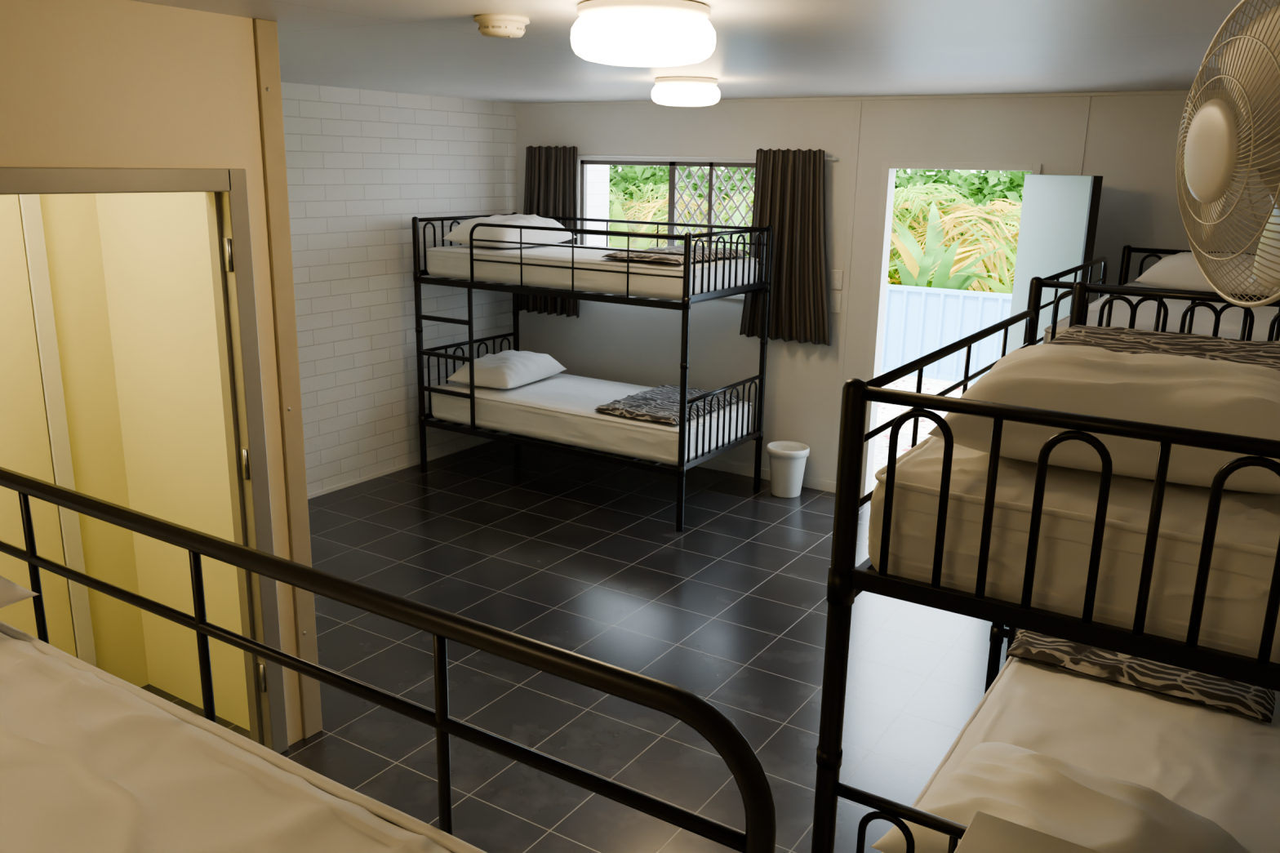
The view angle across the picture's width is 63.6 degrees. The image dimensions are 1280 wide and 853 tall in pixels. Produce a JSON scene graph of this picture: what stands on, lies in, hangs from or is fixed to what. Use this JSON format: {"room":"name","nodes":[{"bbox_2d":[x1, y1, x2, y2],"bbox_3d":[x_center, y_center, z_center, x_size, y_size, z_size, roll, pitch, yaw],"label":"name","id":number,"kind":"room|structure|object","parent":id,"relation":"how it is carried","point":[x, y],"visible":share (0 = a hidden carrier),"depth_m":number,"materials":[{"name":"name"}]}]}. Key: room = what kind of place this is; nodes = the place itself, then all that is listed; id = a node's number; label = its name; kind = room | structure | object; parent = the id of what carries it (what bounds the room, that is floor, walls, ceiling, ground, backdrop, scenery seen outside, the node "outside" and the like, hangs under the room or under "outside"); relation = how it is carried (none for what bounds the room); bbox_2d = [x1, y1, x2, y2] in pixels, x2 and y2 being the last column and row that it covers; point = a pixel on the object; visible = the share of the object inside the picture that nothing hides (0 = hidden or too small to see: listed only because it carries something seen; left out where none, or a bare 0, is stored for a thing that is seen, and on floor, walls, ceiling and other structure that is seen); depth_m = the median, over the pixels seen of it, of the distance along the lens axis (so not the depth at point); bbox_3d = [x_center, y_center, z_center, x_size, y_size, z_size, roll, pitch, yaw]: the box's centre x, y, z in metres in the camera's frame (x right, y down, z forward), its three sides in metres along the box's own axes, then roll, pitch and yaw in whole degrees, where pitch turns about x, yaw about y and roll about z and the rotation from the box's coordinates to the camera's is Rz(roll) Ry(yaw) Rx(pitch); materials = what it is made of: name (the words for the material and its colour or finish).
{"room":"dormitory","nodes":[
{"label":"dormitory","id":0,"kind":"room"},
{"bbox_2d":[17,193,149,687],"bbox_3d":[-2.655,0.097,2.673,0.100,2.400,2.660,10,17,31],"label":"wall","id":1,"kind":"structure","parent":0,"point":[70,221],"depth_m":3.68,"materials":[{"name":"yellow paint"}]},
{"bbox_2d":[0,194,76,657],"bbox_3d":[-2.237,0.161,3.256,0.010,1.985,0.750,10,17,31],"label":"door","id":2,"kind":"structure","parent":1,"relation":"in","point":[24,444],"depth_m":3.47,"materials":[{"name":"yellow paint"}]},
{"bbox_2d":[17,194,97,667],"bbox_3d":[-2.234,0.134,3.248,0.020,2.060,0.880,10,17,31],"label":"trim","id":3,"kind":"structure","parent":1,"relation":"attached to","point":[29,204],"depth_m":3.54,"materials":[{"name":"white wood"}]},
{"bbox_2d":[0,0,303,746],"bbox_3d":[-1.935,0.203,2.311,0.090,2.400,2.805,10,17,31],"label":"wall partition","id":4,"kind":"structure","parent":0,"point":[84,83],"depth_m":2.85,"materials":[{"name":"beige paint"}]},
{"bbox_2d":[0,166,288,754],"bbox_3d":[-1.516,0.261,2.996,0.118,1.965,0.965,10,17,31],"label":"trim","id":5,"kind":"structure","parent":4,"relation":"attached to","point":[225,189],"depth_m":3.23,"materials":[{"name":"wood"}]},
{"bbox_2d":[253,17,322,738],"bbox_3d":[-1.148,-0.061,3.404,0.017,2.400,0.077,10,17,31],"label":"trim","id":6,"kind":"structure","parent":4,"relation":"attached to","point":[266,39],"depth_m":3.34,"materials":[{"name":"beige paint"}]},
{"bbox_2d":[95,191,249,730],"bbox_3d":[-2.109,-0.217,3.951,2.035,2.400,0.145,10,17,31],"label":"door","id":7,"kind":"structure","parent":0,"point":[155,246],"depth_m":3.59,"materials":[{"name":"yellow paint"}]},
{"bbox_2d":[280,81,609,494],"bbox_3d":[-1.636,-0.876,6.577,0.100,2.400,4.930,10,17,31],"label":"wall","id":8,"kind":"structure","parent":0,"point":[361,164],"depth_m":6.49,"materials":[{"name":"white brick"}]},
{"bbox_2d":[307,432,509,499],"bbox_3d":[-1.932,0.400,6.359,0.008,0.025,3.728,10,17,31],"label":"baseboard","id":9,"kind":"structure","parent":8,"relation":"attached to","point":[456,450],"depth_m":6.81,"materials":[{"name":"white wood"}]},
{"bbox_2d":[140,435,1007,852],"bbox_3d":[-0.478,1.133,3.832,5.540,0.100,6.800,10,17,31],"label":"floor","id":10,"kind":"structure","parent":0,"point":[588,557],"depth_m":4.40,"materials":[{"name":"tile"}]},
{"bbox_2d":[0,466,776,852],"bbox_3d":[-0.620,1.001,0.772,2.019,1.657,0.999,10,17,31],"label":"bunk bed","id":11,"kind":"object","parent":10,"relation":"on","point":[684,705],"visible":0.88,"depth_m":0.86,"materials":[{"name":"black metal"}]},
{"bbox_2d":[0,620,487,852],"bbox_3d":[-0.608,0.468,0.643,1.935,0.193,0.929,10,17,31],"label":"mattress","id":12,"kind":"object","parent":11,"relation":"on","point":[92,760],"visible":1,"depth_m":0.92,"materials":[{"name":"beige fabric"}]},
{"bbox_2d":[0,575,39,608],"bbox_3d":[-1.099,0.189,1.006,0.500,0.166,0.740,10,17,31],"label":"pillow","id":13,"kind":"object","parent":12,"relation":"on","point":[11,593],"visible":1,"depth_m":1.17,"materials":[{"name":"white fabric"}]},
{"bbox_2d":[411,212,773,532],"bbox_3d":[-0.327,-0.458,6.534,2.019,1.657,1.019,10,17,31],"label":"bunk bed","id":14,"kind":"object","parent":10,"relation":"on","point":[763,287],"visible":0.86,"depth_m":6.18,"materials":[{"name":"black metal"}]},
{"bbox_2d":[431,373,751,465],"bbox_3d":[-0.334,-0.104,6.623,1.916,0.229,0.918,10,17,31],"label":"mattress","id":15,"kind":"object","parent":14,"relation":"on","point":[558,407],"visible":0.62,"depth_m":6.29,"materials":[{"name":"white fabric"}]},
{"bbox_2d":[447,350,566,388],"bbox_3d":[-0.875,-0.393,6.869,0.480,0.188,0.720,8,16,26],"label":"pillow","id":16,"kind":"object","parent":15,"relation":"on","point":[507,369],"visible":0.97,"depth_m":6.67,"materials":[{"name":"white fabric"}]},
{"bbox_2d":[594,384,742,426],"bbox_3d":[0.182,-0.144,6.253,0.573,0.042,0.823,10,17,31],"label":"throw blanket","id":17,"kind":"object","parent":15,"relation":"on","point":[660,404],"visible":0.84,"depth_m":6.13,"materials":[{"name":"fabric"}]},
{"bbox_2d":[426,243,758,301],"bbox_3d":[-0.316,-0.990,6.398,1.919,0.194,0.920,10,17,31],"label":"mattress","id":18,"kind":"object","parent":14,"relation":"on","point":[450,261],"visible":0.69,"depth_m":6.01,"materials":[{"name":"white fabric"}]},
{"bbox_2d":[443,213,577,248],"bbox_3d":[-0.825,-1.259,6.627,0.500,0.198,0.740,10,17,31],"label":"pillow","id":19,"kind":"object","parent":18,"relation":"on","point":[460,234],"visible":0.73,"depth_m":6.43,"materials":[{"name":"white fabric"}]},
{"bbox_2d":[601,244,748,265],"bbox_3d":[0.226,-1.008,6.021,0.526,0.042,0.864,10,17,31],"label":"throw blanket","id":20,"kind":"object","parent":18,"relation":"on","point":[616,255],"visible":0.73,"depth_m":5.80,"materials":[{"name":"fabric"}]},
{"bbox_2d":[766,440,809,497],"bbox_3d":[0.922,0.273,6.484,0.266,0.310,0.266,10,17,31],"label":"waste bin","id":21,"kind":"object","parent":10,"relation":"on","point":[787,459],"visible":1,"depth_m":6.41,"materials":[{"name":"white plastic"}]},
{"bbox_2d":[953,810,1102,852],"bbox_3d":[0.610,1.191,1.448,0.570,1.000,0.515,10,17,31],"label":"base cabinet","id":22,"kind":"object","parent":10,"relation":"on","point":[985,833],"visible":1,"depth_m":1.59,"materials":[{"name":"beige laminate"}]},
{"bbox_2d":[811,281,1279,852],"bbox_3d":[1.280,0.598,2.497,0.999,1.657,2.019,10,17,31],"label":"bunk bed","id":23,"kind":"object","parent":10,"relation":"on","point":[846,581],"visible":0.51,"depth_m":1.69,"materials":[{"name":"black metal"}]},
{"bbox_2d":[867,435,1279,663],"bbox_3d":[1.284,0.048,2.362,0.926,0.229,1.933,10,17,31],"label":"mattress","id":24,"kind":"object","parent":23,"relation":"on","point":[1247,533],"visible":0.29,"depth_m":1.65,"materials":[{"name":"beige fabric"}]},
{"bbox_2d":[927,343,1279,494],"bbox_3d":[0.886,-0.034,1.834,0.640,0.194,0.420,9,16,28],"label":"pillow","id":25,"kind":"object","parent":24,"relation":"on","point":[1187,392],"visible":0.79,"depth_m":1.72,"materials":[{"name":"beige fabric"}]},
{"bbox_2d":[1044,324,1279,370],"bbox_3d":[1.558,-0.192,2.770,0.883,0.042,0.579,10,17,31],"label":"throw blanket","id":26,"kind":"object","parent":24,"relation":"on","point":[1113,339],"visible":0.6,"depth_m":2.85,"materials":[{"name":"brown fabric"}]},
{"bbox_2d":[881,656,1279,852],"bbox_3d":[1.272,0.938,2.584,0.914,0.257,1.932,10,17,31],"label":"mattress","id":27,"kind":"object","parent":23,"relation":"on","point":[1222,767],"visible":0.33,"depth_m":2.64,"materials":[{"name":"white fabric"}]},
{"bbox_2d":[870,742,1251,852],"bbox_3d":[0.873,0.831,2.107,0.620,0.183,0.500,13,18,39],"label":"pillow","id":28,"kind":"object","parent":27,"relation":"on","point":[1055,797],"visible":0.89,"depth_m":2.09,"materials":[{"name":"beige fabric"}]},
{"bbox_2d":[1006,629,1275,723],"bbox_3d":[1.471,0.672,3.041,0.697,0.043,0.386,10,17,31],"label":"throw blanket","id":29,"kind":"object","parent":27,"relation":"on","point":[1237,698],"visible":0.42,"depth_m":2.91,"materials":[{"name":"fabric"}]},
{"bbox_2d":[984,244,1279,694],"bbox_3d":[2.252,0.175,4.234,0.999,1.657,2.019,10,17,31],"label":"bunk bed","id":30,"kind":"object","parent":10,"relation":"on","point":[998,632],"visible":0.22,"depth_m":3.57,"materials":[{"name":"black metal"}]},
{"bbox_2d":[1042,281,1279,344],"bbox_3d":[2.260,-0.368,4.096,0.906,0.213,1.920,10,17,31],"label":"mattress","id":31,"kind":"object","parent":30,"relation":"on","point":[1231,319],"visible":0.25,"depth_m":3.78,"materials":[{"name":"white fabric"}]},
{"bbox_2d":[1134,252,1279,296],"bbox_3d":[2.616,-0.682,4.587,0.700,0.167,0.460,10,17,31],"label":"pillow","id":32,"kind":"object","parent":31,"relation":"on","point":[1179,271],"visible":0.69,"depth_m":4.50,"materials":[{"name":"white fabric"}]},
{"bbox_2d":[130,0,1279,102],"bbox_3d":[-0.383,-1.317,3.329,5.800,0.100,7.150,10,17,31],"label":"ceiling","id":33,"kind":"structure","parent":0,"point":[764,48],"depth_m":3.57,"materials":[{"name":"paint"}]},
{"bbox_2d":[473,13,529,38],"bbox_3d":[-0.397,-1.147,2.970,0.160,0.055,0.160,10,17,31],"label":"smoke detector","id":34,"kind":"object","parent":33,"relation":"attached to","point":[491,25],"visible":1,"depth_m":2.92,"materials":[{"name":"plastic"}]},
{"bbox_2d":[570,0,715,66],"bbox_3d":[0.009,-1.028,2.718,0.383,0.145,0.383,10,17,31],"label":"ceiling lamp","id":35,"kind":"object","parent":33,"relation":"attached to","point":[620,33],"depth_m":2.58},
{"bbox_2d":[651,75,719,106],"bbox_3d":[0.220,-1.607,4.970,0.333,0.125,0.333,10,17,31],"label":"ceiling lamp","id":36,"kind":"object","parent":33,"relation":"attached to","point":[677,91],"depth_m":4.84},
{"bbox_2d":[515,93,1279,494],"bbox_3d":[1.356,-0.741,6.263,5.300,2.400,0.100,10,17,31],"label":"wall","id":37,"kind":"structure","parent":0,"point":[1131,141],"depth_m":6.25,"materials":[{"name":"white paint"}]},
{"bbox_2d":[577,155,755,299],"bbox_3d":[0.161,-1.336,6.843,1.490,0.885,0.050,10,17,31],"label":"trim","id":38,"kind":"structure","parent":37,"relation":"attached to","point":[740,296],"depth_m":6.68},
{"bbox_2d":[580,160,755,293],"bbox_3d":[0.185,-1.342,6.880,1.410,0.820,0.040,10,17,31],"label":"frame","id":39,"kind":"object","parent":37,"relation":"attached to","point":[673,174],"visible":0.3,"depth_m":6.80,"materials":[{"name":"metal"}]},
{"bbox_2d":[577,154,838,159],"bbox_3d":[0.184,-1.750,6.696,2.316,0.016,0.061,10,17,31],"label":"curtain rod","id":40,"kind":"object","parent":37,"relation":"attached to","point":[588,155],"visible":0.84,"depth_m":6.65,"materials":[{"name":"metal"}]},
{"bbox_2d":[518,145,579,318],"bbox_3d":[-0.646,-1.368,7.257,0.548,1.167,0.081,10,17,31],"label":"curtain","id":41,"kind":"object","parent":40,"relation":"hanging from","point":[551,172],"visible":0.54,"depth_m":7.17,"materials":[{"name":"fabric"}]},
{"bbox_2d":[739,148,831,346],"bbox_3d":[0.907,-1.095,6.295,0.630,1.157,0.083,10,17,31],"label":"curtain","id":42,"kind":"object","parent":40,"relation":"hanging from","point":[789,196],"visible":0.93,"depth_m":6.27,"materials":[{"name":"fabric"}]},
{"bbox_2d":[673,166,755,251],"bbox_3d":[0.489,-1.291,6.679,0.626,0.758,0.014,10,17,31],"label":"lattice screen","id":43,"kind":"object","parent":37,"relation":"attached to","point":[687,167],"visible":0.47,"depth_m":6.64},
{"bbox_2d":[695,458,835,493],"bbox_3d":[1.305,0.399,6.504,5.300,0.070,0.012,10,17,31],"label":"baseboard","id":44,"kind":"structure","parent":37,"relation":"attached to","point":[745,470],"depth_m":6.85,"materials":[{"name":"white wood"}]},
{"bbox_2d":[829,293,841,312],"bbox_3d":[1.188,-0.753,6.299,0.075,0.116,0.018,10,17,31],"label":"light switch","id":45,"kind":"object","parent":37,"relation":"attached to","point":[834,298],"visible":0.88,"depth_m":6.29,"materials":[{"name":"white plastic"}]},
{"bbox_2d":[830,270,843,289],"bbox_3d":[1.190,-0.889,6.265,0.075,0.116,0.018,10,17,31],"label":"light switch","id":46,"kind":"object","parent":37,"relation":"attached to","point":[836,280],"visible":1,"depth_m":6.26,"materials":[{"name":"white plastic"}]},
{"bbox_2d":[514,88,1228,482],"bbox_3d":[1.325,-0.763,6.205,5.300,2.330,0.020,10,17,31],"label":"trim","id":47,"kind":"structure","parent":37,"relation":"attached to","point":[1086,101],"depth_m":6.09,"materials":[{"name":"white paint"}]},
{"bbox_2d":[860,161,1041,497],"bbox_3d":[1.788,-0.492,6.047,0.885,2.040,0.145,10,17,31],"label":"trim","id":48,"kind":"structure","parent":37,"relation":"attached to","point":[1036,168],"depth_m":6.06,"materials":[{"name":"wood"}]},
{"bbox_2d":[1005,173,1091,355],"bbox_3d":[2.081,-0.306,5.405,0.036,1.965,0.782,0,14,-3],"label":"door leaf","id":49,"kind":"structure","parent":37,"relation":"in","point":[1054,208],"depth_m":5.26,"materials":[{"name":"white paint"}]},
{"bbox_2d":[1078,175,1102,283],"bbox_3d":[2.094,-0.228,5.099,0.141,1.965,0.190,0,14,-3],"label":"door edge","id":50,"kind":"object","parent":49,"relation":"attached to","point":[1095,187],"depth_m":4.82,"materials":[{"name":"metal"}]},
{"bbox_3d":[1.828,0.316,2.139,0.100,2.400,6.750,10,17,31],"label":"wall","id":51,"kind":"structure","parent":0,"visible":0},
{"bbox_2d":[1175,0,1279,307],"bbox_3d":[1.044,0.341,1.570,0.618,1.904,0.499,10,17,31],"label":"wall fan","id":52,"kind":"object","parent":51,"relation":"attached to","point":[1214,149],"visible":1,"depth_m":1.44,"materials":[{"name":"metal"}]},
{"label":"outside","id":53,"kind":"structure","parent":0,"visible":0},
{"bbox_2d":[653,216,1013,466],"bbox_3d":[8.212,-3.194,21.959,50.000,0.170,33.950,10,17,31],"label":"ground","id":54,"kind":"structure","parent":53,"point":[930,386],"depth_m":8.96,"materials":[{"name":"white concrete"}]},
{"bbox_2d":[608,199,630,248],"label":"broad-leaf plant","id":55,"kind":"object","parent":54,"relation":"on","point":[622,242],"depth_m":13.12,"materials":[{"name":"green plant"}]},
{"bbox_2d":[608,164,655,240],"bbox_3d":[-0.689,-3.801,18.924,2.612,2.612,1.498,10,17,31],"label":"shrub","id":56,"kind":"object","parent":54,"relation":"on","point":[615,179],"visible":0.06,"depth_m":18.34,"materials":[{"name":"green plant"}]},
{"bbox_2d":[643,224,653,232],"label":"broad-leaf plant","id":57,"kind":"object","parent":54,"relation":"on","point":[649,228],"depth_m":12.64,"materials":[{"name":"green plant"}]},
{"bbox_2d":[635,237,662,249],"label":"broad-leaf plant","id":58,"kind":"object","parent":54,"relation":"on","point":[643,243],"depth_m":13.00,"materials":[{"name":"green plant"}]},
{"bbox_2d":[608,181,718,247],"bbox_3d":[-0.009,-2.794,15.651,2.874,1.869,2.295,3,14,9],"label":"palm tree","id":59,"kind":"object","parent":54,"relation":"on","point":[629,211],"visible":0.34,"depth_m":15.11,"materials":[{"name":"green plant"}]},
{"bbox_2d":[609,216,727,248],"bbox_3d":[0.377,-2.062,14.814,2.457,1.896,2.658,10,17,31],"label":"palm tree","id":60,"kind":"object","parent":54,"relation":"on","point":[631,245],"visible":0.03,"depth_m":14.25,"materials":[{"name":"green plant"}]},
{"bbox_2d":[608,165,730,247],"bbox_3d":[0.518,-3.664,18.174,2.598,2.604,1.492,10,17,31],"label":"shrub","id":61,"kind":"object","parent":54,"relation":"on","point":[655,175],"visible":0.12,"depth_m":17.90,"materials":[{"name":"green plant"}]},
{"bbox_2d":[629,216,748,248],"bbox_3d":[1.165,-2.010,13.982,3.090,1.590,2.942,10,17,31],"label":"palm tree","id":62,"kind":"object","parent":54,"relation":"on","point":[692,228],"visible":0.03,"depth_m":13.61,"materials":[{"name":"green plant"}]},
{"bbox_2d":[632,187,754,247],"bbox_3d":[1.236,-2.525,14.751,3.028,1.837,2.658,10,17,31],"label":"palm tree","id":63,"kind":"object","parent":54,"relation":"on","point":[704,206],"visible":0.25,"depth_m":14.42,"materials":[{"name":"green plant"}]},
{"bbox_2d":[677,166,755,256],"bbox_3d":[1.667,-3.338,17.319,2.640,2.540,1.506,10,17,31],"label":"shrub","id":64,"kind":"object","parent":54,"relation":"on","point":[726,177],"visible":0.05,"depth_m":17.01,"materials":[{"name":"green plant"}]},
{"bbox_2d":[715,220,724,231],"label":"broad-leaf plant","id":65,"kind":"object","parent":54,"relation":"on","point":[717,223],"depth_m":11.92,"materials":[{"name":"green plant"}]},
{"bbox_2d":[714,191,746,249],"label":"broad-leaf plant","id":66,"kind":"object","parent":54,"relation":"on","point":[737,218],"depth_m":13.21,"materials":[{"name":"green plant"}]},
{"bbox_2d":[719,191,753,256],"bbox_3d":[2.172,-2.310,14.079,2.928,1.784,3.076,10,17,31],"label":"palm tree","id":67,"kind":"object","parent":54,"relation":"on","point":[750,199],"visible":0.06,"depth_m":13.83,"materials":[{"name":"green plant"}]},
{"bbox_2d":[871,457,887,490],"bbox_3d":[2.106,0.441,6.744,1.350,0.060,0.970,10,17,31],"label":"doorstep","id":68,"kind":"object","parent":54,"relation":"on","point":[883,463],"visible":0.02,"depth_m":7.16,"materials":[{"name":"white concrete"}]},
{"bbox_2d":[888,250,897,284],"bbox_3d":[2.392,-1.575,13.462,2.602,1.804,2.749,10,17,31],"label":"palm tree","id":69,"kind":"object","parent":54,"relation":"on","point":[891,255],"visible":0.02,"depth_m":12.87,"materials":[{"name":"green plant"}]},
{"bbox_2d":[888,217,906,271],"bbox_3d":[2.215,-1.716,12.176,1.949,1.569,2.250,10,17,31],"label":"broad-leaf plant","id":70,"kind":"object","parent":54,"relation":"on","point":[891,263],"visible":0.03,"depth_m":12.45,"materials":[{"name":"green plant"}]},
{"bbox_2d":[878,380,961,451],"bbox_3d":[3.016,-0.031,8.763,3.998,0.010,2.753,10,17,31],"label":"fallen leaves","id":71,"kind":"object","parent":54,"relation":"on","point":[905,450],"visible":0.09,"depth_m":8.28,"materials":[{"name":"plant"}]},
{"bbox_2d":[888,182,977,278],"bbox_3d":[3.204,-2.250,13.314,2.359,2.081,3.023,10,17,31],"label":"palm tree","id":72,"kind":"object","parent":54,"relation":"on","point":[901,197],"visible":0.27,"depth_m":12.99,"materials":[{"name":"green plant"}]},
{"bbox_2d":[892,168,982,284],"bbox_3d":[4.256,-2.990,16.040,2.705,2.606,1.467,10,17,31],"label":"shrub","id":73,"kind":"object","parent":54,"relation":"on","point":[903,178],"visible":0.12,"depth_m":15.58,"materials":[{"name":"green plant"}]},
{"bbox_2d":[887,216,991,291],"bbox_3d":[3.294,-1.556,12.546,3.080,1.905,2.271,-9,17,-35],"label":"palm tree","id":74,"kind":"object","parent":54,"relation":"on","point":[915,224],"visible":0.08,"depth_m":12.81,"materials":[{"name":"green plant"}]},
{"bbox_2d":[880,284,1012,384],"bbox_3d":[2.264,-1.076,10.957,20.140,0.930,0.070,10,17,31],"label":"fence","id":75,"kind":"object","parent":54,"relation":"on","point":[919,322],"visible":0.04,"depth_m":10.46,"materials":[{"name":"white metal"}]},
{"bbox_2d":[887,200,1017,290],"bbox_3d":[3.072,-1.648,11.651,2.460,1.726,2.214,10,17,31],"label":"broad-leaf plant","id":76,"kind":"object","parent":54,"relation":"on","point":[912,274],"visible":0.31,"depth_m":11.26,"materials":[{"name":"green plant"}]},
{"bbox_2d":[888,190,1022,293],"bbox_3d":[4.350,-1.976,12.812,2.824,1.837,2.999,6,15,18],"label":"palm tree","id":77,"kind":"object","parent":54,"relation":"on","point":[981,212],"visible":0.42,"depth_m":11.98,"materials":[{"name":"green plant"}]},
{"bbox_2d":[928,218,1016,293],"bbox_3d":[4.261,-1.397,11.059,2.403,1.574,2.385,0,14,-4],"label":"broad-leaf plant","id":78,"kind":"object","parent":54,"relation":"on","point":[997,287],"visible":0.16,"depth_m":10.73,"materials":[{"name":"green plant"}]},
{"bbox_2d":[929,228,1018,292],"bbox_3d":[4.628,-1.530,12.079,2.685,1.570,2.834,10,17,31],"label":"palm tree","id":79,"kind":"object","parent":54,"relation":"on","point":[989,261],"visible":0.1,"depth_m":11.33,"materials":[{"name":"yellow plant"}]},
{"bbox_2d":[922,169,1031,289],"bbox_3d":[5.299,-2.696,15.001,2.775,2.658,1.469,10,17,31],"label":"shrub","id":80,"kind":"object","parent":54,"relation":"on","point":[988,186],"visible":0.16,"depth_m":14.78,"materials":[{"name":"green plant"}]}
]}

